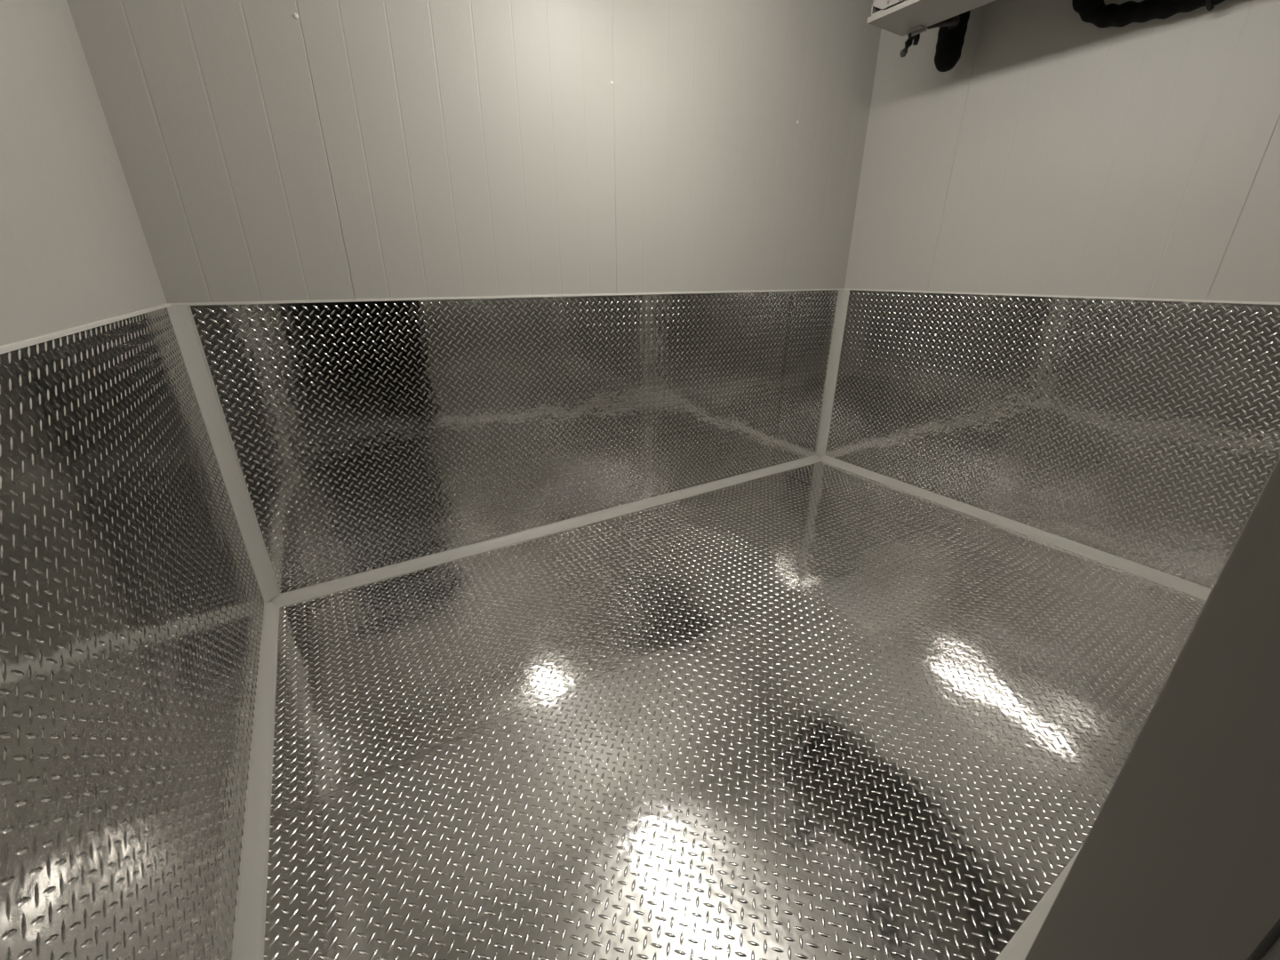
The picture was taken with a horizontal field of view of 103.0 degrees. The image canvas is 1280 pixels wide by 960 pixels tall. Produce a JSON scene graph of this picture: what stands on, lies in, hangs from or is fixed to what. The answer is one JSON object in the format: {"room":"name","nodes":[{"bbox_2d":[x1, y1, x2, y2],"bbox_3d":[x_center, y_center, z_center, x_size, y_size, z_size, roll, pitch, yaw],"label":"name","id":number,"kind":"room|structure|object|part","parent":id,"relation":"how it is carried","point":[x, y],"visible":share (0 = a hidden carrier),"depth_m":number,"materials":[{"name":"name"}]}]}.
{"room":"walk-in cooler","nodes":[
{"label":"walk-in cooler","id":0,"kind":"room"},
{"bbox_2d":[0,0,167,345],"bbox_3d":[-1.030,-0.381,0.723,0.100,2.820,2.340,-13,26,-30],"label":"wall","id":1,"kind":"structure","parent":0,"point":[75,252],"depth_m":1.10,"materials":[{"name":"paint"}]},
{"bbox_2d":[0,303,170,354],"bbox_3d":[-0.984,-0.222,0.820,0.010,0.009,2.340,-13,26,-30],"label":"trim","id":2,"kind":"structure","parent":1,"relation":"attached to","point":[14,346],"depth_m":0.95,"materials":[{"name":"white paint"}]},
{"bbox_2d":[0,307,263,959],"bbox_3d":[-0.988,0.347,1.050,0.003,1.220,2.340,-13,26,-30],"label":"sheet","id":3,"kind":"object","parent":1,"relation":"attached to","point":[132,603],"visible":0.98,"depth_m":0.88,"materials":[{"name":"metal"}]},
{"bbox_2d":[231,600,279,959],"bbox_3d":[-0.969,0.890,1.286,0.046,0.038,2.340,-13,26,-30],"label":"trim","id":4,"kind":"structure","parent":1,"relation":"attached to","point":[249,931],"depth_m":1.34,"materials":[{"name":"grey paint"}]},
{"bbox_2d":[66,0,881,303],"bbox_3d":[-0.133,-1.136,2.576,3.547,2.820,0.104,-13,26,-30],"label":"wall","id":5,"kind":"structure","parent":0,"point":[268,150],"depth_m":2.08,"materials":[{"name":"paint"}]},
{"bbox_2d":[166,305,279,602],"bbox_3d":[-1.571,-0.039,1.956,0.056,1.192,0.048,-13,26,-30],"label":"trim","id":6,"kind":"structure","parent":5,"relation":"attached to","point":[181,318],"depth_m":1.92,"materials":[{"name":"grey paint"}]},
{"bbox_2d":[189,291,792,593],"bbox_3d":[-0.321,-0.332,2.715,3.045,1.219,0.003,-13,26,-30],"label":"sheet","id":7,"kind":"object","parent":5,"relation":"attached to","point":[366,436],"visible":1,"depth_m":2.42,"materials":[{"name":"metal"}]},
{"bbox_2d":[169,288,844,305],"bbox_3d":[-0.105,-0.950,2.605,3.547,0.009,0.008,-13,26,-30],"label":"trim","id":8,"kind":"structure","parent":5,"relation":"attached to","point":[643,293],"depth_m":2.19,"materials":[{"name":"white paint"}]},
{"bbox_2d":[270,455,821,607],"bbox_3d":[-0.093,0.176,3.041,3.547,0.034,0.058,-13,26,-30],"label":"trim","id":9,"kind":"structure","parent":5,"relation":"attached to","point":[311,592],"depth_m":2.70,"materials":[{"name":"grey paint"}]},
{"bbox_2d":[774,289,839,465],"bbox_3d":[1.182,-0.686,3.589,0.502,1.219,0.004,-13,26,-30],"label":"sheet","id":10,"kind":"object","parent":5,"relation":"attached to","point":[812,313],"visible":1,"depth_m":3.55,"materials":[{"name":"metal"}]},
{"bbox_2d":[816,289,849,455],"bbox_3d":[1.383,-0.735,3.675,0.053,1.192,0.048,-13,26,-30],"label":"trim","id":11,"kind":"structure","parent":5,"relation":"attached to","point":[843,298],"depth_m":3.65,"materials":[{"name":"grey paint"}]},
{"bbox_2d":[264,461,1206,959],"bbox_3d":[0.512,0.615,2.178,3.747,0.124,2.540,-13,26,-30],"label":"floor","id":12,"kind":"structure","parent":0,"point":[820,710],"depth_m":1.58,"materials":[{"name":"grey aluminium"}]},
{"bbox_3d":[-0.023,0.414,2.505,3.044,0.004,1.129,-13,26,-30],"label":"tread plate","id":13,"kind":"part","parent":12,"relation":"part of","materials":[{"name":"metal"}]},
{"bbox_3d":[1.802,0.255,2.905,0.502,0.004,2.340,-13,26,-30],"label":"tread plate","id":14,"kind":"part","parent":12,"relation":"part of","materials":[{"name":"metal"}]},
{"bbox_2d":[844,0,1279,302],"bbox_3d":[2.059,-1.109,2.520,0.100,2.820,2.340,-13,26,-30],"label":"wall","id":15,"kind":"structure","parent":0,"point":[1060,153],"depth_m":2.34,"materials":[{"name":"paint"}]},
{"bbox_2d":[820,455,1211,599],"bbox_3d":[1.990,0.193,3.007,0.053,0.038,2.340,-13,26,-30],"label":"trim","id":16,"kind":"structure","parent":15,"relation":"attached to","point":[1199,591],"depth_m":2.75,"materials":[{"name":"grey paint"}]},
{"bbox_2d":[995,846,1081,959],"bbox_3d":[1.622,0.792,1.544,2.362,0.034,0.048,-13,26,-30],"label":"trim","id":17,"kind":"structure","parent":15,"relation":"attached to","point":[1018,948],"depth_m":1.12,"materials":[{"name":"grey paint"}]},
{"bbox_2d":[844,288,1279,304],"bbox_3d":[2.013,-0.928,2.563,0.008,0.009,2.340,-13,26,-30],"label":"trim","id":18,"kind":"structure","parent":15,"relation":"attached to","point":[982,293],"depth_m":2.39,"materials":[{"name":"white paint"}]},
{"bbox_2d":[1072,0,1224,28],"bbox_3d":[2.105,-1.892,1.807,0.298,0.331,1.072,-6,23,-14],"label":"suction line","id":19,"kind":"object","parent":15,"relation":"attached to","point":[1102,15],"visible":1,"depth_m":2.06,"materials":[{"name":"black rubber"}]},
{"bbox_2d":[1024,456,1279,959],"bbox_3d":[1.646,0.249,1.306,2.339,1.220,0.003,-13,26,-30],"label":"sheet","id":20,"kind":"object","parent":15,"relation":"attached to","point":[1279,456],"visible":0.02,"depth_m":0.63,"materials":[{"name":"metal"}]},
{"bbox_3d":[1.163,-0.352,0.666,3.747,2.820,0.100,-13,26,-30],"label":"wall","id":21,"kind":"structure","parent":0,"visible":0},
{"bbox_2d":[825,289,1279,589],"bbox_3d":[2.014,-0.360,2.797,0.003,1.219,2.340,-13,26,-30],"label":"sheet","id":22,"kind":"object","parent":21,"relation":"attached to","point":[1147,433],"visible":0.98,"depth_m":2.53,"materials":[{"name":"metal"}]},
{"bbox_2d":[1024,457,1279,959],"bbox_3d":[0.301,0.246,0.237,0.993,2.034,0.241,-13,26,-30],"label":"door","id":23,"kind":"structure","parent":21,"relation":"in","point":[1180,859],"depth_m":0.62,"materials":[{"name":"grey paint"}]},
{"bbox_3d":[0.518,-2.096,1.069,3.747,0.100,2.540,-13,26,-30],"label":"ceiling","id":24,"kind":"structure","parent":0,"visible":0},
{"bbox_2d":[867,0,995,36],"bbox_3d":[1.531,-2.052,1.706,0.272,0.459,1.473,-13,26,-30],"label":"evaporator","id":25,"kind":"object","parent":24,"relation":"hanging from","point":[901,18],"visible":1,"depth_m":2.22,"materials":[{"name":"grey metal"}]},
{"bbox_3d":[1.534,-2.050,1.709,0.258,0.385,1.461,-13,26,-30],"label":"casing","id":26,"kind":"part","parent":25,"relation":"part of","materials":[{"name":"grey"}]},
{"bbox_3d":[1.427,-2.023,1.647,0.006,0.389,1.461,-13,26,-30],"label":"panel","id":27,"kind":"part","parent":25,"relation":"part of","materials":[{"name":"grey metal"}]},
{"bbox_2d":[899,32,919,57],"bbox_3d":[1.282,-2.091,2.413,0.048,0.117,0.093,-13,26,-30],"label":"valve","id":28,"kind":"object","parent":25,"relation":"attached to","point":[908,43],"visible":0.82,"depth_m":2.42,"materials":[{"name":"black metal"}]},
{"bbox_3d":[1.272,-2.062,2.458,0.028,0.029,0.028,15,27,32],"label":"valve stem","id":29,"kind":"part","parent":28,"relation":"part of","materials":[{"name":"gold metal"}]},
{"bbox_2d":[927,10,970,71],"bbox_3d":[1.484,-2.200,2.431,0.134,0.340,0.421,14,26,31],"label":"trap","id":30,"kind":"object","parent":25,"relation":"attached to","point":[952,31],"visible":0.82,"depth_m":2.52,"materials":[{"name":"black plastic"}]}
]}

